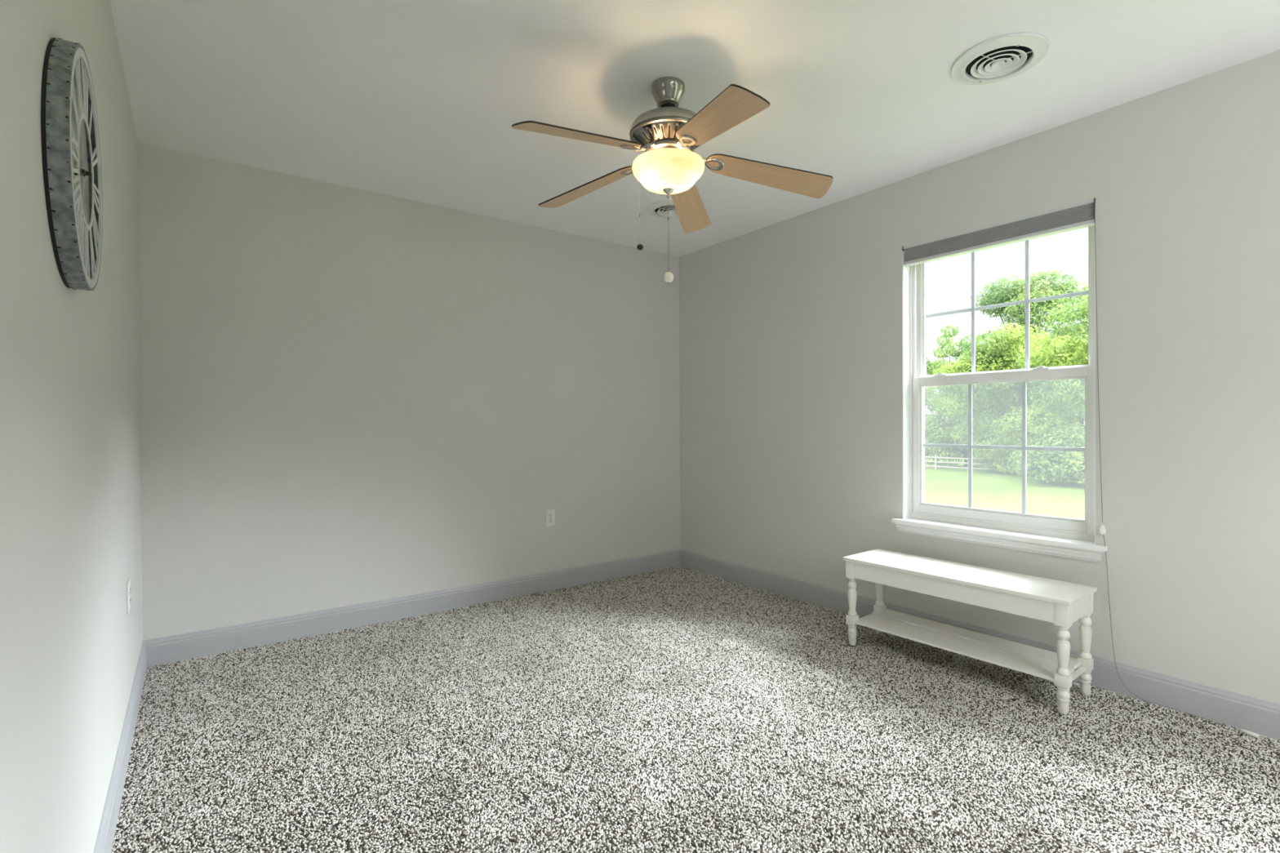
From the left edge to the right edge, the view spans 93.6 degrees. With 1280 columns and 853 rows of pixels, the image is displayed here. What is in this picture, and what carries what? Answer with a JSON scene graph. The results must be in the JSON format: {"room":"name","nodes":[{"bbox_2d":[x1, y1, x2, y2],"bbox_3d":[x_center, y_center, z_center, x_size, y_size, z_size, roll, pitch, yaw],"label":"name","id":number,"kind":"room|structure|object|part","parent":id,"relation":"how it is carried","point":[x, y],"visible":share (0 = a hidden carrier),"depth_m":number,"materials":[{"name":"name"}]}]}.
{"room":"empty bedroom","nodes":[
{"label":"empty bedroom","id":0,"kind":"room"},
{"bbox_2d":[0,0,142,852],"bbox_3d":[-1.020,-0.066,0.907,0.160,2.490,4.920,-1,1,-37],"label":"wall","id":1,"kind":"structure","parent":0,"point":[71,531],"depth_m":1.12,"materials":[{"name":"paint"}]},
{"bbox_2d":[40,37,102,290],"bbox_3d":[-1.103,-0.501,1.181,0.040,0.458,0.458,-1,1,-37],"label":"wall clock","id":2,"kind":"object","parent":1,"relation":"attached to","point":[71,148],"visible":1,"depth_m":1.07,"materials":[{"name":"metal"}]},
{"bbox_3d":[-1.111,-0.500,1.175,0.008,0.436,0.436,-1,1,-37],"label":"panel","id":3,"kind":"part","parent":2,"relation":"part of","materials":[{"name":"grey metal"}]},
{"bbox_3d":[-1.098,-0.501,1.185,0.026,0.014,0.014,-1,1,-37],"label":"knob","id":4,"kind":"part","parent":2,"relation":"part of","materials":[{"name":"gold metal"}]},
{"bbox_2d":[93,640,146,852],"bbox_3d":[-0.946,1.073,0.967,0.014,0.130,4.600,-1,1,-37],"label":"baseboard","id":5,"kind":"structure","parent":1,"relation":"attached to","point":[107,828],"depth_m":1.86,"materials":[{"name":"paint"}]},
{"bbox_2d":[126,578,130,613],"bbox_3d":[-1.865,0.618,2.194,0.008,0.114,0.070,-1,1,-37],"label":"wall outlet","id":6,"kind":"object","parent":1,"relation":"attached to","point":[128,583],"visible":1,"depth_m":2.17,"materials":[{"name":"white plastic"}]},
{"bbox_2d":[137,142,679,661],"bbox_3d":[-1.054,-0.087,3.847,3.293,2.490,0.160,-1,1,-37],"label":"wall","id":7,"kind":"structure","parent":0,"point":[349,396],"depth_m":3.41,"materials":[{"name":"paint"}]},
{"bbox_2d":[143,549,679,667],"bbox_3d":[-0.998,1.053,3.785,3.293,0.130,0.014,-1,1,-37],"label":"baseboard","id":8,"kind":"structure","parent":7,"relation":"attached to","point":[180,647],"depth_m":3.42,"materials":[{"name":"paint"}]},
{"bbox_2d":[545,509,555,526],"bbox_3d":[-0.607,0.621,4.077,0.070,0.114,0.008,-1,1,-37],"label":"wall outlet","id":9,"kind":"object","parent":7,"relation":"attached to","point":[550,513],"visible":1,"depth_m":4.07,"materials":[{"name":"white plastic"}]},
{"bbox_2d":[109,0,1279,256],"bbox_3d":[0.360,-1.399,1.927,3.613,0.150,4.920,-1,1,-37],"label":"ceiling","id":10,"kind":"structure","parent":0,"point":[418,100],"depth_m":2.31,"materials":[{"name":"paint"}]},
{"bbox_2d":[646,199,678,218],"bbox_3d":[0.193,-1.323,3.685,0.306,0.025,0.306,0,0,33],"label":"ceiling vent","id":11,"kind":"object","parent":10,"relation":"in","point":[659,209],"visible":0.7,"depth_m":3.67,"materials":[{"name":"metal"}]},
{"bbox_2d":[511,76,832,283],"bbox_3d":[0.072,-0.942,2.312,1.189,0.767,1.241,-1,1,-37],"label":"ceiling fan","id":12,"kind":"object","parent":10,"relation":"hanging from","point":[668,135],"visible":1,"depth_m":2.27,"materials":[{"name":"brown wood"}]},
{"bbox_3d":[-0.201,-1.014,2.098,0.497,0.006,0.138,-10,20,-38],"label":"blade","id":13,"kind":"part","parent":12,"relation":"part of","materials":[{"name":"brown wood"}]},
{"bbox_3d":[-0.218,-1.018,2.562,0.497,0.006,0.138,-9,10,34],"label":"blade","id":14,"kind":"part","parent":12,"relation":"part of","materials":[{"name":"brown wood"}]},
{"bbox_3d":[0.000,-0.731,2.449,0.027,0.024,0.027,-1,1,-37],"label":"pull knob","id":15,"kind":"part","parent":12,"relation":"part of","materials":[{"name":"black metal"}]},
{"bbox_3d":[0.110,-0.977,2.341,0.282,0.102,0.282,-1,1,-37],"label":"lamp shade","id":16,"kind":"part","parent":12,"relation":"part of","materials":[{"name":"white glass"}]},
{"bbox_3d":[0.111,-0.702,2.343,0.004,0.205,0.004,-1,1,-37],"label":"pull chain","id":17,"kind":"part","parent":12,"relation":"part of","materials":[{"name":"silver metal"}]},
{"bbox_3d":[0.218,-1.006,2.719,0.138,0.006,0.497,-14,-13,13],"label":"blade","id":18,"kind":"part","parent":12,"relation":"part of","materials":[{"name":"brown wood"}]},
{"bbox_3d":[0.245,-1.004,1.971,0.138,0.006,0.497,14,4,-22],"label":"blade","id":19,"kind":"part","parent":12,"relation":"part of","materials":[{"name":"brown wood"}]},
{"bbox_3d":[0.500,-0.986,2.355,0.497,0.006,0.138,12,-14,-2],"label":"blade","id":20,"kind":"part","parent":12,"relation":"part of","materials":[{"name":"brown wood"}]},
{"bbox_2d":[950,31,1048,84],"bbox_3d":[1.296,-1.317,2.175,0.306,0.025,0.306,0,0,33],"label":"ceiling vent","id":21,"kind":"object","parent":10,"relation":"in","point":[1006,56],"visible":1,"depth_m":2.15,"materials":[{"name":"metal"}]},
{"bbox_2d":[111,565,1279,852],"bbox_3d":[0.370,1.123,1.945,3.293,0.016,4.600,-1,1,-37],"label":"floor","id":22,"kind":"structure","parent":0,"point":[678,709],"depth_m":2.10,"materials":[{"name":"carpet"}]},
{"bbox_2d":[843,548,1097,714],"bbox_3d":[1.463,0.887,2.774,0.326,0.445,0.980,-1,1,-38],"label":"bench","id":23,"kind":"object","parent":22,"relation":"on","point":[1062,603],"visible":1,"depth_m":2.63,"materials":[{"name":"white paint"}]},
{"bbox_3d":[1.080,0.895,3.055,0.047,0.428,0.047,-1,1,-38],"label":"leg","id":24,"kind":"part","parent":23,"relation":"part of","materials":[{"name":"white paint"}]},
{"bbox_3d":[1.283,0.893,3.214,0.047,0.428,0.047,-1,1,-38],"label":"leg","id":25,"kind":"part","parent":23,"relation":"part of","materials":[{"name":"white paint"}]},
{"bbox_2d":[854,608,1086,681],"bbox_3d":[1.464,0.988,2.775,0.290,0.028,0.936,-1,1,-38],"label":"shelf","id":26,"kind":"object","parent":23,"relation":"attached to","point":[1032,660],"depth_m":2.70,"materials":[{"name":"white paint"}]},
{"bbox_3d":[1.644,0.898,2.334,0.047,0.428,0.047,-1,1,-38],"label":"leg","id":27,"kind":"part","parent":23,"relation":"part of","materials":[{"name":"white paint"}]},
{"bbox_3d":[1.847,0.896,2.493,0.047,0.428,0.047,-1,1,-38],"label":"leg","id":28,"kind":"part","parent":23,"relation":"part of","materials":[{"name":"white paint"}]},
{"bbox_2d":[679,49,1279,703],"bbox_3d":[1.751,-0.092,2.966,0.160,2.490,4.920,-1,1,-37],"label":"wall","id":29,"kind":"structure","parent":0,"point":[791,330],"depth_m":2.54,"materials":[{"name":"paint"}]},
{"bbox_2d":[680,549,1279,741],"bbox_3d":[1.686,1.049,2.923,0.014,0.130,4.600,-1,1,-37],"label":"baseboard","id":30,"kind":"structure","parent":29,"relation":"attached to","point":[1260,717],"depth_m":2.51,"materials":[{"name":"paint"}]},
{"bbox_2d":[891,197,1107,563],"bbox_3d":[1.729,-0.200,2.945,0.200,1.554,0.950,-1,1,-37],"label":"window","id":31,"kind":"structure","parent":29,"relation":"in","point":[1059,536],"depth_m":2.97,"materials":[{"name":"white paint"}]},
{"bbox_3d":[1.801,0.110,3.003,0.010,0.745,0.812,-1,1,-37],"label":"screen frame","id":32,"kind":"part","parent":31,"relation":"part of","materials":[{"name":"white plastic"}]},
{"bbox_3d":[1.758,0.103,2.971,0.030,0.740,0.836,-1,1,-37],"label":"sash","id":33,"kind":"part","parent":31,"relation":"part of","materials":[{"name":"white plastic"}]},
{"bbox_2d":[923,381,1084,513],"bbox_3d":[1.765,0.100,2.976,0.007,0.630,0.744,-1,1,-37],"label":"grille","id":34,"kind":"object","parent":31,"relation":"attached to","point":[970,446],"depth_m":3.04,"materials":[{"name":"plastic"}]},
{"bbox_3d":[1.782,-0.590,2.986,0.028,0.735,0.836,-1,1,-37],"label":"sash","id":35,"kind":"part","parent":31,"relation":"part of","materials":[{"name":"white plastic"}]},
{"bbox_2d":[925,240,1088,372],"bbox_3d":[1.789,-0.590,2.992,0.007,0.621,0.748,-1,1,-37],"label":"grille","id":36,"kind":"object","parent":31,"relation":"attached to","point":[1027,300],"depth_m":2.91,"materials":[{"name":"plastic"}]},
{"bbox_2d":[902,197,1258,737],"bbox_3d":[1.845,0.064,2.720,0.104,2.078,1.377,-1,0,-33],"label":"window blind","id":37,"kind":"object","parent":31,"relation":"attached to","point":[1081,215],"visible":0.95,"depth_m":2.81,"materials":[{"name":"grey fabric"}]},
{"bbox_3d":[1.703,-0.968,2.926,0.052,0.016,0.862,-1,1,-37],"label":"head rail","id":38,"kind":"part","parent":37,"relation":"part of","materials":[{"name":"grey fabric"}]},
{"bbox_3d":[1.702,-0.880,2.926,0.049,0.018,0.858,-1,1,-37],"label":"rail","id":39,"kind":"part","parent":37,"relation":"part of","materials":[{"name":"grey fabric"}]},
{"bbox_3d":[1.948,-0.272,2.552,0.007,1.355,0.031,-1,1,-37],"label":"cord","id":40,"kind":"part","parent":37,"relation":"part of","materials":[{"name":"white plastic"}]},
{"bbox_3d":[2.067,0.780,2.356,0.009,0.648,0.431,0,0,-31],"label":"cord","id":41,"kind":"part","parent":37,"relation":"part of","materials":[{"name":"white plastic"}]},
{"label":"outside","id":42,"kind":"structure","parent":0,"visible":0},
{"bbox_2d":[924,457,1084,519],"bbox_3d":[42.478,3.587,54.802,126.100,0.036,150.000,-1,1,-37],"label":"lawn","id":43,"kind":"structure","parent":42,"point":[991,490],"depth_m":35.10,"materials":[{"name":"green plant"}]},
{"bbox_2d":[924,324,979,462],"bbox_3d":[31.574,-3.378,61.039,5.280,13.898,8.130,-1,1,-37],"label":"tree","id":44,"kind":"object","parent":43,"relation":"on","point":[948,344],"visible":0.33,"depth_m":61.22,"materials":[{"name":"green plant"}]},
{"bbox_2d":[924,454,1006,473],"bbox_3d":[25.068,3.041,50.894,0.150,1.250,10.671,-1,1,-40],"label":"fence","id":45,"kind":"object","parent":43,"relation":"on","point":[935,457],"visible":0.37,"depth_m":49.70,"materials":[{"name":"white wood"}]},
{"bbox_3d":[25.068,3.041,50.894,0.140,1.250,0.140,-1,1,-37],"label":"post","id":46,"kind":"part","parent":45,"relation":"part of","materials":[{"name":"white wood"}]},
{"bbox_3d":[25.917,2.642,49.888,0.124,0.139,2.631,-1,1,-40],"label":"rail","id":47,"kind":"part","parent":45,"relation":"part of","materials":[{"name":"white wood"}]},
{"bbox_3d":[25.919,3.006,49.891,0.124,0.129,2.631,-1,1,-40],"label":"rail","id":48,"kind":"part","parent":45,"relation":"part of","materials":[{"name":"white wood"}]},
{"bbox_3d":[25.920,3.398,49.893,0.124,0.140,2.631,-1,1,-40],"label":"rail","id":49,"kind":"part","parent":45,"relation":"part of","materials":[{"name":"white wood"}]},
{"bbox_3d":[27.626,3.391,47.891,0.124,0.165,2.633,-1,1,-40],"label":"rail","id":50,"kind":"part","parent":45,"relation":"part of","materials":[{"name":"white wood"}]},
{"bbox_3d":[27.623,2.628,47.885,0.124,0.166,2.633,-1,1,-40],"label":"rail","id":51,"kind":"part","parent":45,"relation":"part of","materials":[{"name":"white wood"}]},
{"bbox_3d":[27.625,3.019,47.888,0.124,0.163,2.633,-1,1,-40],"label":"rail","id":52,"kind":"part","parent":45,"relation":"part of","materials":[{"name":"white wood"}]},
{"bbox_2d":[924,357,1019,467],"bbox_3d":[28.544,-1.197,52.642,7.194,9.693,8.789,-1,1,-37],"label":"bush","id":53,"kind":"object","parent":43,"relation":"on","point":[938,433],"visible":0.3,"depth_m":52.43,"materials":[{"name":"green plant"}]},
{"bbox_2d":[934,322,1087,477],"bbox_3d":[28.410,-2.021,44.435,9.043,11.457,11.702,-1,1,-37],"label":"tree","id":54,"kind":"object","parent":43,"relation":"on","point":[995,357],"visible":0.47,"depth_m":44.89,"materials":[{"name":"green plant"}]},
{"bbox_2d":[947,380,1084,462],"bbox_3d":[35.420,-0.697,49.484,7.063,8.685,20.438,-1,1,-37],"label":"bush","id":55,"kind":"object","parent":43,"relation":"on","point":[1001,414],"visible":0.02,"depth_m":50.77,"materials":[{"name":"green plant"}]},
{"bbox_2d":[951,267,1088,386],"bbox_3d":[36.100,-5.480,56.401,9.285,18.136,12.966,-1,1,-37],"label":"tree","id":56,"kind":"object","parent":43,"relation":"on","point":[1018,293],"visible":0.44,"depth_m":54.86,"materials":[{"name":"green plant"}]},
{"bbox_2d":[1005,294,1088,484],"bbox_3d":[29.472,-2.554,37.263,9.373,12.615,12.584,-1,0,-33],"label":"tree","id":57,"kind":"object","parent":43,"relation":"on","point":[1076,346],"visible":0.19,"depth_m":37.79,"materials":[{"name":"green plant"}]},
{"bbox_2d":[1020,442,1084,485],"bbox_3d":[27.443,2.383,38.145,3.790,2.754,6.207,-1,1,-37],"label":"bush","id":58,"kind":"object","parent":43,"relation":"on","point":[1045,466],"visible":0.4,"depth_m":38.16,"materials":[{"name":"green plant"}]},
{"bbox_2d":[1059,324,1088,360],"bbox_3d":[52.748,-4.468,69.313,7.014,15.792,9.450,-1,1,-37],"label":"tree","id":59,"kind":"object","parent":43,"relation":"on","point":[1076,324],"visible":0.02,"depth_m":71.08,"materials":[{"name":"green plant"}]},
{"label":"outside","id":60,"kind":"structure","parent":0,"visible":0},
{"bbox_2d":[924,426,962,459],"bbox_3d":[31.516,1.552,101.467,40.000,3.450,62.000,-1,1,-37],"label":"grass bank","id":61,"kind":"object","parent":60,"point":[926,426],"visible":0.02,"depth_m":71.57,"materials":[{"name":"green plant"}]}
]}

